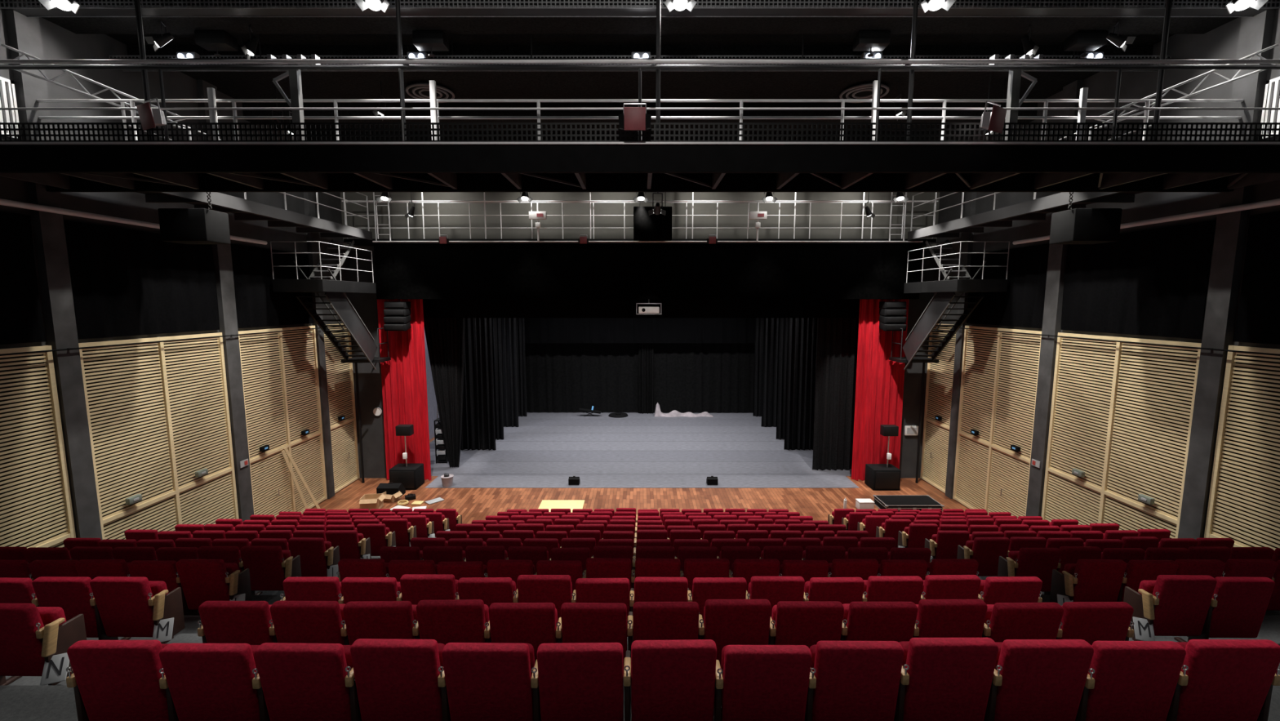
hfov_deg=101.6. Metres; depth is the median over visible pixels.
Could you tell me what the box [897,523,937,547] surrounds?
seat
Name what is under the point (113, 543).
seat
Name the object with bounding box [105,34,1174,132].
ceiling
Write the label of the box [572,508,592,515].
seat
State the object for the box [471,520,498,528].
seat
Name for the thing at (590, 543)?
seat
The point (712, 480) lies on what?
floor monitor
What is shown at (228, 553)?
seat
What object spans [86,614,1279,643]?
floor
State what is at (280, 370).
wall panel
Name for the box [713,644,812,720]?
seat
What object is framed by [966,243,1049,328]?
drape
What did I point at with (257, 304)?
drape
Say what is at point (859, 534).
seat
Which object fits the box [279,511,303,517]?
seat
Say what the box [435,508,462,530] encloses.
seat
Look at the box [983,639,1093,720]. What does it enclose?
seat
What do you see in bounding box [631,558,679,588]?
seat
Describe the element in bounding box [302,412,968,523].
floor
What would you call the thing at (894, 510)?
seat
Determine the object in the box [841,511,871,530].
seat
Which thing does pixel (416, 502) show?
folder
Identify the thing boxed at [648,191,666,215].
floodlight
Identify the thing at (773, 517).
seat
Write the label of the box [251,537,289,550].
seat
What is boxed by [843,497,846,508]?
bottle
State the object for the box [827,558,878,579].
seat
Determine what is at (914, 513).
seat
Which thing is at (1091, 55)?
lamp
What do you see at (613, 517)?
seat
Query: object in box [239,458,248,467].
safety sign
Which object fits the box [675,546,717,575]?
seat
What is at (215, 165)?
catwalk
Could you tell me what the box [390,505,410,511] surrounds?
paper sheet
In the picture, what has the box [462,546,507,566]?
seat
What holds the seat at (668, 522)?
on the floor
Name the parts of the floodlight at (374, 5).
barn door, barn door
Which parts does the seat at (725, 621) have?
armrest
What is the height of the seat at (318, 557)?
0.838 m
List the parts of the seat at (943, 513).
backrest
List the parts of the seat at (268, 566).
armrest, backrest, armrest, panel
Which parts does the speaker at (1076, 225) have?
chain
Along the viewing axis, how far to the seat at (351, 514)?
12.73 m
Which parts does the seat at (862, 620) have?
armrest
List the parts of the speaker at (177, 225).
chain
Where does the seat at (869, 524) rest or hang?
on the floor
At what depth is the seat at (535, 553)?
7.00 m
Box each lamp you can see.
[176,52,199,57]
[407,52,428,57]
[631,52,650,57]
[861,52,882,57]
[1080,52,1103,57]
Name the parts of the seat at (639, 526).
backrest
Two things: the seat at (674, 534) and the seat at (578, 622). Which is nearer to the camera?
the seat at (578, 622)
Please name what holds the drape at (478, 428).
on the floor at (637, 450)
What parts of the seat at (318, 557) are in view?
armrest, panel, row plate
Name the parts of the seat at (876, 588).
armrest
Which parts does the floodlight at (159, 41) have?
barn door, barn door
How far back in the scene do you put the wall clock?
18.37 m
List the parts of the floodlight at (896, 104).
barn door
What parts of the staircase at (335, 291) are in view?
post, handrail, rail, post, rail, handrail, post, post, handrail, rail, rail, guard panel, handrail, handrail, post, support post, post, post, post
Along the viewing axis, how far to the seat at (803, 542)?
7.97 m
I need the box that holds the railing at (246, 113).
[242,102,1037,122]
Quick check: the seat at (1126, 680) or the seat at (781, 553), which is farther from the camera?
the seat at (781, 553)
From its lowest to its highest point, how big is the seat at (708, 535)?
0.837 m
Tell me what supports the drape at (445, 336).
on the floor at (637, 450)
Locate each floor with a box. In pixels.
[0,684,1279,720]
[5,643,1279,684]
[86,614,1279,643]
[196,594,1279,614]
[254,590,1044,594]
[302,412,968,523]
[338,573,987,579]
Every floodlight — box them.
[37,0,79,13]
[144,20,173,51]
[240,24,258,59]
[271,85,287,128]
[281,111,293,140]
[354,0,390,13]
[372,80,386,120]
[376,191,391,202]
[404,191,415,219]
[516,191,532,202]
[633,191,648,202]
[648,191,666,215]
[664,0,697,12]
[761,191,777,203]
[864,191,875,219]
[893,80,907,120]
[893,191,908,203]
[920,0,955,13]
[985,71,997,140]
[1002,78,1005,125]
[1021,24,1039,58]
[1106,20,1135,51]
[1225,0,1268,13]
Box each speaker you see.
[158,191,231,244]
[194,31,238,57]
[383,302,411,330]
[412,31,448,57]
[633,191,671,240]
[853,31,890,57]
[879,302,906,330]
[1048,191,1121,244]
[1063,31,1108,57]
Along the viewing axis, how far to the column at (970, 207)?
16.34 m
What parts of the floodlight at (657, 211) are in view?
barn door, barn door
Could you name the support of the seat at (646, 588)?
on the floor at (1269, 629)
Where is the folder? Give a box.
[411,500,424,505]
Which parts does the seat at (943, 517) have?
backrest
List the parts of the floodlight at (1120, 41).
barn door, barn door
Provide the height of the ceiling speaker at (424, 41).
0.360 m
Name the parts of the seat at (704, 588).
armrest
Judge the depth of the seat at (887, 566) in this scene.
6.06 m
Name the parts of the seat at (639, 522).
backrest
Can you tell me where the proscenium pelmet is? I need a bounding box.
[373,243,922,298]
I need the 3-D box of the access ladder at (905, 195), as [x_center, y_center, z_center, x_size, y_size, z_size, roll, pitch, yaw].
[8.175,-5.347,16.451,0.492,3.100,0.044,0,6,0]
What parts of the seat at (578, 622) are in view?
armrest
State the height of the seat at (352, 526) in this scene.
0.838 m
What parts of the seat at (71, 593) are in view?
armrest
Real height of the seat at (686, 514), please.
0.837 m
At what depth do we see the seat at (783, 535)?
8.93 m
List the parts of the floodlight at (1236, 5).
barn door, barn door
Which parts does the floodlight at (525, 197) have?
barn door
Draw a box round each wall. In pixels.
[0,0,346,348]
[340,191,939,477]
[423,326,439,439]
[933,0,1279,348]
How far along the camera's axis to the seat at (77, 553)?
7.02 m
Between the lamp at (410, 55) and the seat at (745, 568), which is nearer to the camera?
the seat at (745, 568)
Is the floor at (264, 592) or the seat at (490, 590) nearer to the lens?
the seat at (490, 590)
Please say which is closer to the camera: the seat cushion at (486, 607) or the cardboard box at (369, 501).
the seat cushion at (486, 607)
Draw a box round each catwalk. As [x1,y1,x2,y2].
[0,0,1279,191]
[341,191,938,245]
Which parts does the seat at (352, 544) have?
panel, row plate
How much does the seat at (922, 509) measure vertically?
0.838 m
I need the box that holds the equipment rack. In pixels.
[434,417,448,462]
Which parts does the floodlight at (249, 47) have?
barn door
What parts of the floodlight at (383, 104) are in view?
barn door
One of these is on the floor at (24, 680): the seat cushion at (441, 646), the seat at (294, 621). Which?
the seat at (294, 621)
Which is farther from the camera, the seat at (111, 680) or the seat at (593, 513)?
the seat at (593, 513)
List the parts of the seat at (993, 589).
armrest, armrest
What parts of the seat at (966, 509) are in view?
backrest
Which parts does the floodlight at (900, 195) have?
barn door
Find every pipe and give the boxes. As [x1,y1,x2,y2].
[0,198,266,244]
[92,34,1187,59]
[1013,198,1279,244]
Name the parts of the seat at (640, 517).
backrest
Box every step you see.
[56,680,66,684]
[166,633,202,643]
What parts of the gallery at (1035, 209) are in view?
post, post, rail, post, post, rail, handrail, post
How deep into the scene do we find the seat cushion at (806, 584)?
5.32 m
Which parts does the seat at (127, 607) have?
armrest, backrest, armrest, panel, row plate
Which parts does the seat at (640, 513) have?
backrest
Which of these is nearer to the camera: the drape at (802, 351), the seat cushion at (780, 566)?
the seat cushion at (780, 566)
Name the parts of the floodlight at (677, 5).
barn door, barn door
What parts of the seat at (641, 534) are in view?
armrest, backrest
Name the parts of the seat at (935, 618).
armrest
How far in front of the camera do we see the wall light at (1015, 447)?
13.80 m
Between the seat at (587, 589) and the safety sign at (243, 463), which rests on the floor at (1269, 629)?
the seat at (587, 589)
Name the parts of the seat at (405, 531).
panel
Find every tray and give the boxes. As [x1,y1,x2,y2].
[4,8,1275,16]
[108,37,1171,71]
[120,69,1158,70]
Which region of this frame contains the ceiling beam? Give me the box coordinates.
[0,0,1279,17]
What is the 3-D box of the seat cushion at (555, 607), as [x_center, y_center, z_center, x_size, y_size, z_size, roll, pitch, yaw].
[-0.943,2.286,4.417,0.490,0.430,0.145,0,6,0]
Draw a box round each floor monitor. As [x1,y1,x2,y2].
[376,482,405,496]
[568,475,579,484]
[706,475,718,484]
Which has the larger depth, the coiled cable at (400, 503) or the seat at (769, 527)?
the coiled cable at (400, 503)
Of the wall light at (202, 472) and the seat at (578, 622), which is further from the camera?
the wall light at (202, 472)
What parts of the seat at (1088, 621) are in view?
armrest, armrest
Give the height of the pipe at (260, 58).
0.605 m
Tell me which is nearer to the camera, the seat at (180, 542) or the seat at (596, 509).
the seat at (180, 542)
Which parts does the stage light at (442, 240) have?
gel frame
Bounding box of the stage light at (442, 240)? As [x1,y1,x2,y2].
[438,235,448,244]
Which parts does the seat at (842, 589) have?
armrest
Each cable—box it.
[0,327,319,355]
[397,499,408,505]
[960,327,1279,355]
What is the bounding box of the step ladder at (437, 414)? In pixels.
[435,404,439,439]
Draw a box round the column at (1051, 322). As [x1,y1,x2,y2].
[1026,80,1084,515]
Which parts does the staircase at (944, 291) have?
post, post, post, support post, post, handrail, handrail, guard panel, rail, rail, handrail, post, post, handrail, rail, post, rail, handrail, post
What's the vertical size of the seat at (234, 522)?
0.838 m
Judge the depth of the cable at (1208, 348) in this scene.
10.18 m
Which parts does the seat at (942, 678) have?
armrest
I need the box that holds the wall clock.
[373,407,382,415]
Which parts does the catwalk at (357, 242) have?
post, post, hanger rod, post, post, hanger rod, post, post, post, hanger rod, post, post, rail, rail, handrail, post, hanger rod, post, post, post, hanger rod, post, post, hanger rod, post, post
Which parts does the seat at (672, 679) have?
armrest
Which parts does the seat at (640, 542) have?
backrest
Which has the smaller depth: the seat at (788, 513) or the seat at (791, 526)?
the seat at (791, 526)
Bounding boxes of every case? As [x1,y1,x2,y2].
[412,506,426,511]
[872,494,944,511]
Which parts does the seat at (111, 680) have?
armrest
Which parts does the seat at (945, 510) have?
backrest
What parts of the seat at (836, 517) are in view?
panel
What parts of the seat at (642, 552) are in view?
armrest, backrest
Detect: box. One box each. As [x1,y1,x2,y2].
[359,493,386,511]
[382,490,402,502]
[404,493,416,500]
[528,202,546,241]
[748,202,767,241]
[855,498,875,508]
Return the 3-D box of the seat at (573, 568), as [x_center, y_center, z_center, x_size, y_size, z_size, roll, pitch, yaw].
[-0.970,2.742,6.266,0.585,0.838,0.370,0,6,0]
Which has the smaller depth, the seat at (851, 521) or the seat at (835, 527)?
the seat at (835, 527)
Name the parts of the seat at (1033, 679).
armrest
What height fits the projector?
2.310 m
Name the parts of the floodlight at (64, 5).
barn door, barn door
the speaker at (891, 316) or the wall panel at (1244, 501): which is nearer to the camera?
the wall panel at (1244, 501)
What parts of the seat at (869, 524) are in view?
panel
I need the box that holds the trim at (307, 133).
[306,132,973,140]
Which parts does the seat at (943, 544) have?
panel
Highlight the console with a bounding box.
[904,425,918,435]
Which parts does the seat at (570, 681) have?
armrest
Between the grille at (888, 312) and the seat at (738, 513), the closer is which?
the seat at (738, 513)
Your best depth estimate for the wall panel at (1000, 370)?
14.71 m
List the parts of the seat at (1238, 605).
armrest, backrest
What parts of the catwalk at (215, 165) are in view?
post, hanger rod, gel frame, stage light, barn door, post, post, lighting bracket, post, hanger rod, post, post, post, rail, post, handrail, handrail, edge trim, hanger rod, post, post, post, hanger rod, post, barn door, stage light, gel frame, lighting bracket, post, post, post, hanger rod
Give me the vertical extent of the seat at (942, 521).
0.838 m
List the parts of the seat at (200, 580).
armrest, backrest, armrest, panel, row plate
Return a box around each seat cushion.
[36,606,66,626]
[148,580,168,595]
[224,562,239,575]
[250,644,259,667]
[282,550,291,559]
[324,541,331,550]
[338,603,346,624]
[342,644,352,670]
[357,533,364,541]
[385,562,389,575]
[396,581,401,593]
[412,604,417,622]
[419,550,423,559]
[437,643,444,670]
[455,579,458,594]
[483,564,487,576]
[484,604,488,624]
[512,580,515,595]
[526,643,534,693]
[555,607,557,628]
[720,644,727,696]
[771,604,777,625]
[778,564,782,575]
[804,581,809,597]
[809,644,816,671]
[827,562,831,575]
[842,603,849,625]
[862,579,867,594]
[898,640,909,667]
[904,526,908,533]
[925,562,931,574]
[931,533,937,542]
[965,540,973,550]
[978,579,985,595]
[984,604,994,625]
[994,641,1002,670]
[1008,551,1018,561]
[1063,563,1076,575]
[1137,579,1155,594]
[1175,641,1187,648]
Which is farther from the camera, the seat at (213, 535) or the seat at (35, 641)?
the seat at (213, 535)
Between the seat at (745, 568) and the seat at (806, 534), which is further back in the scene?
the seat at (806, 534)
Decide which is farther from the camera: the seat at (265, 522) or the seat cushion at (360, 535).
the seat at (265, 522)
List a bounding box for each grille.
[384,324,404,329]
[385,302,404,306]
[385,310,404,315]
[385,317,404,322]
[390,471,414,488]
[875,471,899,488]
[886,302,905,306]
[886,310,905,315]
[886,317,905,322]
[886,324,905,329]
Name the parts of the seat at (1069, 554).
backrest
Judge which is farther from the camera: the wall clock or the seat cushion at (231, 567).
the wall clock
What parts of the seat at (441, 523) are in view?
panel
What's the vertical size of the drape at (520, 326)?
8.280 m
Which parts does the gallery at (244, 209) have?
post, post, handrail, rail, post, post, rail, post, post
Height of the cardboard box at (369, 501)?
0.380 m
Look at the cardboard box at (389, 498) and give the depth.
16.48 m
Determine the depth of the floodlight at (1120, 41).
8.93 m
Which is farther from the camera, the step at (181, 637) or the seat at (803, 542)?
the seat at (803, 542)
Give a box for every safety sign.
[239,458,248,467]
[1031,458,1040,467]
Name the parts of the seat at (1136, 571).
armrest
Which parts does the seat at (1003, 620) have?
armrest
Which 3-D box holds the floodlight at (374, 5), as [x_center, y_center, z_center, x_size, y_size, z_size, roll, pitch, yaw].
[-4.091,-5.654,8.046,0.501,0.586,0.296,0,6,0]
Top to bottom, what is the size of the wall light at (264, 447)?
0.130 m
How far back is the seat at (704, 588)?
5.10 m
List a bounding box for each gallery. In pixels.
[120,102,372,239]
[907,102,1155,239]
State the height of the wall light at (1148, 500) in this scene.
0.130 m
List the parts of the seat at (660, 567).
armrest, backrest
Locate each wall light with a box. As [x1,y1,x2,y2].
[124,493,142,504]
[195,468,208,476]
[259,444,269,451]
[301,429,309,435]
[337,415,345,420]
[934,415,942,420]
[970,429,978,435]
[1010,444,1020,451]
[1071,468,1084,476]
[1137,493,1155,504]
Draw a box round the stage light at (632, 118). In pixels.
[617,102,651,130]
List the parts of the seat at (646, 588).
armrest, backrest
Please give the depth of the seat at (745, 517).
11.82 m
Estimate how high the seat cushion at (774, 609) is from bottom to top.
0.430 m
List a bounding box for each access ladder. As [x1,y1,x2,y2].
[373,191,391,240]
[888,191,906,240]
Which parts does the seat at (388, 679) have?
armrest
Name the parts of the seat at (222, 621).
armrest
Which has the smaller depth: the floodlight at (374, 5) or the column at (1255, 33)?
the floodlight at (374, 5)
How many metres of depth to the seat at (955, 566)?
6.04 m
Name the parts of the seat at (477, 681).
armrest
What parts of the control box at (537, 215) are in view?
stem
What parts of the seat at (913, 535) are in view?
panel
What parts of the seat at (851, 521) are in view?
panel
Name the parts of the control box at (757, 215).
stem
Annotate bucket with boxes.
[440,473,453,487]
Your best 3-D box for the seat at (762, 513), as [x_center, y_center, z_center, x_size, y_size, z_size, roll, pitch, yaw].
[3.055,4.119,12.977,0.581,0.838,0.365,0,6,0]
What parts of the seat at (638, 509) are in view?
backrest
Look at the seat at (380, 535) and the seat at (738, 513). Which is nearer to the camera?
the seat at (380, 535)
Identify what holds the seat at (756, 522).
on the floor
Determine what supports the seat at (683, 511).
on the floor at (637, 450)
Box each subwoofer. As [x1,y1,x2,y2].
[388,424,424,488]
[864,424,900,489]
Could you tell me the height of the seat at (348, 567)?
0.838 m
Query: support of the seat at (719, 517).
on the floor
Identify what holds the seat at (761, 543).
on the floor
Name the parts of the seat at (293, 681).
armrest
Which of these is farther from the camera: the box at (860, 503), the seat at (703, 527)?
the box at (860, 503)
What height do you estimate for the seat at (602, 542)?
0.838 m
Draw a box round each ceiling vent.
[405,81,454,102]
[839,81,889,102]
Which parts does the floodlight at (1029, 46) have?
barn door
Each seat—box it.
[0,546,27,562]
[0,559,32,577]
[0,577,36,606]
[0,603,86,684]
[23,546,71,563]
[28,560,78,580]
[31,576,97,637]
[62,537,101,550]
[66,639,168,720]
[69,546,113,560]
[75,559,130,579]
[89,576,185,643]
[98,538,137,549]
[111,546,157,562]
[124,528,159,542]
[127,560,179,592]
[136,539,175,551]
[154,546,198,561]
[157,530,193,542]
[159,642,260,720]
[174,524,204,533]
[174,537,212,548]
[175,559,252,614]
[192,529,226,541]
[196,546,242,573]
[197,600,273,644]
[204,524,235,532]
[211,537,251,550]
[215,518,243,526]
[225,530,259,541]
[235,524,266,533]
[239,546,301,594]
[243,520,271,527]
[249,514,275,522]
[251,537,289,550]
[252,642,352,720]
[258,529,293,542]
[265,524,296,533]
[268,600,346,644]
[271,519,299,528]
[275,514,301,522]
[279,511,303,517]
[280,576,342,601]
[288,537,339,576]
[293,529,326,541]
[296,524,326,533]
[298,519,326,527]
[301,515,326,521]
[302,511,326,518]
[304,508,325,511]
[324,529,371,559]
[325,509,348,512]
[325,511,349,515]
[325,519,353,525]
[325,524,357,531]
[326,515,352,522]
[336,558,389,582]
[337,577,401,603]
[340,600,417,644]
[344,638,444,720]
[348,508,369,514]
[349,512,373,517]
[351,515,377,522]
[353,519,382,527]
[356,523,395,555]
[369,508,391,514]
[373,511,396,518]
[376,515,400,521]
[378,546,423,562]
[381,518,416,546]
[386,560,437,581]
[391,508,413,514]
[396,511,419,518]
[396,573,458,604]
[401,515,435,537]
[410,537,448,550]
[412,599,488,644]
[413,508,435,514]
[419,511,449,537]
[420,546,466,564]
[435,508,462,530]
[435,530,469,540]
[436,560,487,579]
[437,642,534,720]
[448,537,486,551]
[454,577,515,607]
[455,523,485,534]
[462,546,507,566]
[468,530,502,542]
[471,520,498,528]
[484,559,534,590]
[484,602,557,662]
[485,515,510,523]
[485,524,515,537]
[486,537,523,552]
[497,511,519,519]
[498,520,524,529]
[502,529,534,546]
[505,546,548,573]
[506,509,527,515]
[511,515,534,523]
[512,574,572,622]
[515,523,545,537]
[520,511,542,519]
[524,537,559,559]
[526,519,553,530]
[528,508,549,515]
[530,642,623,720]
[533,560,582,592]
[536,515,559,524]
[536,530,567,547]
[543,511,565,518]
[546,524,574,537]
[548,546,590,573]
[551,508,570,515]
[554,518,580,529]
[555,602,626,674]
[560,537,595,557]
[561,515,585,524]
[567,511,588,519]
[569,529,600,546]
[571,577,629,636]
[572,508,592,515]
[576,524,604,538]
[582,520,607,530]
[582,557,631,608]
[586,515,609,524]
[591,511,612,519]
[591,545,632,587]
[594,508,613,515]
[599,538,633,555]
[602,530,634,546]
[606,524,634,539]
[609,519,635,533]
[612,515,635,519]
[613,511,635,524]
[616,507,635,511]
[623,639,716,720]
[626,601,699,651]
[629,576,688,641]
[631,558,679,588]
[632,546,675,568]
[633,538,671,555]
[634,524,664,537]
[634,529,667,546]
[635,509,657,516]
[635,511,659,522]
[635,515,660,526]
[635,520,662,532]
[658,508,679,518]
[660,511,682,521]
[662,514,685,524]
[664,519,690,529]
[666,525,695,539]
[666,529,701,546]
[673,538,708,558]
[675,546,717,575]
[680,558,729,596]
[681,509,701,514]
[684,512,706,519]
[687,577,746,619]
[688,515,711,525]
[692,519,717,529]
[697,524,725,538]
[697,599,771,665]
[700,530,734,546]
[702,508,723,515]
[707,511,729,519]
[710,537,746,557]
[713,515,737,524]
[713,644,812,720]
[716,546,760,571]
[720,519,745,530]
[724,508,745,515]
[726,524,755,537]
[728,558,779,591]
[731,511,753,519]
[734,529,768,546]
[738,515,762,524]
[746,508,767,515]
[746,518,773,529]
[746,537,783,556]
[746,576,804,616]
[754,511,776,518]
[756,524,786,535]
[760,546,803,572]
[763,514,787,524]
[768,508,788,514]
[768,529,801,546]
[768,600,844,648]
[773,519,800,528]
[777,511,799,519]
[778,560,828,582]
[783,537,820,551]
[786,523,816,534]
[789,515,813,523]
[801,530,835,541]
[802,520,828,528]
[802,546,845,563]
[803,577,864,604]
[804,640,903,720]
[815,524,846,533]
[820,536,857,551]
[827,508,854,524]
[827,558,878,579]
[834,530,868,541]
[840,601,917,641]
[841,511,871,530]
[844,546,888,564]
[855,508,875,514]
[857,515,888,537]
[857,537,895,551]
[862,575,923,604]
[871,511,893,517]
[875,519,911,547]
[876,559,927,579]
[877,508,898,515]
[887,547,932,562]
[888,515,915,522]
[893,637,998,720]
[894,511,917,517]
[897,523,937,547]
[899,509,919,513]
[911,519,939,527]
[912,599,987,637]
[915,514,940,520]
[917,511,941,518]
[920,508,942,512]
[920,574,980,599]
[924,530,969,561]
[924,558,978,577]
[937,524,968,531]
[938,519,966,526]
[939,515,965,521]
[940,512,964,518]
[941,508,964,515]
[956,537,1010,576]
[963,508,986,513]
[964,511,987,518]
[965,515,991,521]
[966,518,994,528]
[968,524,999,533]
[968,531,1004,540]
[977,576,1042,604]
[982,601,1063,641]
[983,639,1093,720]
[988,511,1011,518]
[992,515,1017,521]
[993,518,1022,527]
[996,536,1047,576]
[997,547,1061,591]
[998,524,1029,533]
[1004,530,1036,538]
[1017,515,1042,520]
[1021,519,1049,528]
[1028,525,1060,533]
[1036,530,1071,542]
[1040,546,1102,594]
[1045,537,1084,549]
[1048,519,1078,527]
[1049,559,1126,605]
[1055,601,1133,644]
[1059,524,1090,532]
[1070,530,1103,542]
[1075,640,1186,720]
[1083,538,1123,551]
[1089,523,1119,533]
[1099,547,1145,563]
[1102,529,1138,540]
[1116,560,1178,601]
[1121,536,1159,551]
[1123,574,1217,640]
[1137,528,1170,541]
[1143,546,1190,560]
[1157,537,1198,549]
[1165,639,1279,720]
[1173,576,1275,641]
[1174,559,1225,577]
[1187,546,1231,562]
[1195,537,1234,548]
[1222,559,1277,579]
[1229,546,1274,559]
[1264,560,1279,614]
[1271,547,1279,562]
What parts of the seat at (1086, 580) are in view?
row plate, panel, armrest, backrest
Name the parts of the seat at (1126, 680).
armrest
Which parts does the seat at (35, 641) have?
backrest, panel, armrest, row plate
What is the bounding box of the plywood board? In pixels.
[537,499,584,511]
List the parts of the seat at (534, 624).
armrest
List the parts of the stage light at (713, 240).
gel frame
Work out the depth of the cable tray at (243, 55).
9.92 m
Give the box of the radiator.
[1260,76,1279,139]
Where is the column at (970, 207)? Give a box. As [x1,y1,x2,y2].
[945,131,981,498]
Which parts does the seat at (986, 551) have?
panel, armrest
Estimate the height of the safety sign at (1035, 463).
0.160 m
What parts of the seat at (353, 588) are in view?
armrest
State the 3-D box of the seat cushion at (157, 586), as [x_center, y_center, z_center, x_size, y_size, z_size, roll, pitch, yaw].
[-5.117,2.475,5.375,0.490,0.430,0.145,0,6,0]
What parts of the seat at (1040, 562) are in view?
panel, armrest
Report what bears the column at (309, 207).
attached to the wall at (58, 42)
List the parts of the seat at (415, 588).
armrest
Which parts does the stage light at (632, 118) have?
barn door, gel frame, barn door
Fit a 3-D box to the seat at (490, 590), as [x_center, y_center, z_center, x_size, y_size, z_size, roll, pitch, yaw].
[-1.545,2.530,5.294,0.581,0.837,0.394,0,6,0]
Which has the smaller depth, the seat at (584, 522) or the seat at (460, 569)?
the seat at (460, 569)
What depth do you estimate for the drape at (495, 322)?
23.53 m
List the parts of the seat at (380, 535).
panel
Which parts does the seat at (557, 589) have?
armrest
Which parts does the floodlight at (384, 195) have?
barn door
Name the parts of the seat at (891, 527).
panel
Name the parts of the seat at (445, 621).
armrest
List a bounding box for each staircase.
[270,240,391,483]
[888,240,1009,483]
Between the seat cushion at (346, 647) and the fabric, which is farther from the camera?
the fabric
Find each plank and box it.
[281,449,308,509]
[284,446,320,508]
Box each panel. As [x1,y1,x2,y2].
[0,345,75,548]
[78,332,239,539]
[238,325,327,517]
[324,323,359,493]
[424,497,444,504]
[920,323,955,493]
[952,325,1041,518]
[1040,332,1201,537]
[1204,345,1279,550]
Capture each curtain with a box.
[377,298,431,480]
[524,342,638,412]
[653,342,755,413]
[851,298,909,480]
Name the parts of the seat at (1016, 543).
backrest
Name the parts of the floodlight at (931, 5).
barn door, barn door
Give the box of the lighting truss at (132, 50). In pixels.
[126,44,1153,64]
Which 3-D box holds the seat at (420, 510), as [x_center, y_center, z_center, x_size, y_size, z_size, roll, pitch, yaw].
[-5.720,4.303,13.918,0.585,0.837,0.398,0,6,0]
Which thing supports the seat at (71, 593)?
on the floor at (1269, 629)
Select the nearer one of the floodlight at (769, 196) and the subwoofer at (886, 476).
the floodlight at (769, 196)
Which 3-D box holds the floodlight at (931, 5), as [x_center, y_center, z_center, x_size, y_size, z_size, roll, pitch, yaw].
[4.550,-5.654,8.046,0.499,0.586,0.296,0,6,0]
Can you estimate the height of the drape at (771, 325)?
8.280 m
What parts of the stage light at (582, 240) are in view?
gel frame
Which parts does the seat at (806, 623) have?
armrest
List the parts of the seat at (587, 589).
armrest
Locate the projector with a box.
[635,298,662,314]
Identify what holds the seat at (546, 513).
on the floor
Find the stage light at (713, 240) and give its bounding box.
[706,235,717,244]
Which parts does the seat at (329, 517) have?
backrest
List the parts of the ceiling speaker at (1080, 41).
stem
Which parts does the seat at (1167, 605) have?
row plate, panel, armrest, backrest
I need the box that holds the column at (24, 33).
[4,0,102,539]
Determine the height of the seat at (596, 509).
0.837 m
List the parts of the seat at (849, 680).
armrest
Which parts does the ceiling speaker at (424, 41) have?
stem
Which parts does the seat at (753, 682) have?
armrest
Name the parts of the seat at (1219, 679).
armrest, armrest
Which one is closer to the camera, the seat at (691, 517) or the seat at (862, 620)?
the seat at (862, 620)
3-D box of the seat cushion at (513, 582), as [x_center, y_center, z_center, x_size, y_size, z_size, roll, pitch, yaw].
[-1.518,2.469,5.374,0.490,0.430,0.145,0,6,0]
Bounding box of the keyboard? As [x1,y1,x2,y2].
[578,405,600,416]
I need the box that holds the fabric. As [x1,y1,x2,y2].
[654,402,713,417]
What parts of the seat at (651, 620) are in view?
armrest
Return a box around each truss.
[1,43,185,128]
[1094,43,1278,128]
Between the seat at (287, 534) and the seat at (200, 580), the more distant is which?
the seat at (287, 534)
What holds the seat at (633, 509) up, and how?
on the floor at (637, 450)
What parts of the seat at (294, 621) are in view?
armrest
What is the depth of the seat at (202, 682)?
3.21 m
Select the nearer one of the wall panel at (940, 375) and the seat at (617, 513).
the seat at (617, 513)
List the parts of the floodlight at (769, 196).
barn door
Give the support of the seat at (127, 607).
on the floor at (1269, 629)
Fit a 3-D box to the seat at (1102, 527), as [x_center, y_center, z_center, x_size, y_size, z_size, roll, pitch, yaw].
[8.838,3.505,10.101,0.635,0.838,0.362,0,6,0]
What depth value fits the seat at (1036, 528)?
9.86 m
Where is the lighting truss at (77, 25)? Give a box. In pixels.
[31,0,1238,34]
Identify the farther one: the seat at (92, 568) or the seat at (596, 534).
the seat at (596, 534)
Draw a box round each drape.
[63,220,219,339]
[230,243,313,328]
[423,317,465,467]
[460,317,496,449]
[491,317,503,439]
[500,317,518,426]
[515,317,527,416]
[638,342,653,413]
[752,317,764,416]
[761,317,779,426]
[776,317,788,439]
[783,317,817,449]
[812,317,858,470]
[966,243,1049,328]
[1060,220,1216,339]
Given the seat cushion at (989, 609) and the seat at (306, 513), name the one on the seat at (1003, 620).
the seat cushion at (989, 609)
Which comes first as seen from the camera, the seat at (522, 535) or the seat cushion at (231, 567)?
the seat cushion at (231, 567)
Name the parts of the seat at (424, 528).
panel, row plate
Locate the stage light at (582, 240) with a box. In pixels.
[577,235,588,244]
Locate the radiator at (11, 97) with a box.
[0,76,19,139]
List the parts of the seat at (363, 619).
armrest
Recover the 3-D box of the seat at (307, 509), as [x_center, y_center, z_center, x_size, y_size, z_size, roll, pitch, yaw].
[-8.595,4.314,13.936,0.580,0.838,0.364,0,6,0]
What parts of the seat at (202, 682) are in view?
armrest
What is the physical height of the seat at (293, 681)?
0.838 m
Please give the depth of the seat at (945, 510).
13.72 m
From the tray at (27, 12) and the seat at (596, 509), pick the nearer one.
the tray at (27, 12)
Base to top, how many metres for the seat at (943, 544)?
0.838 m
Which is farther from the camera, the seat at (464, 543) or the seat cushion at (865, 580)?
the seat at (464, 543)
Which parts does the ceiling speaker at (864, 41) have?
stem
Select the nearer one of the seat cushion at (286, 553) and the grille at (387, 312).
the seat cushion at (286, 553)
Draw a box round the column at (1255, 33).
[1177,0,1275,538]

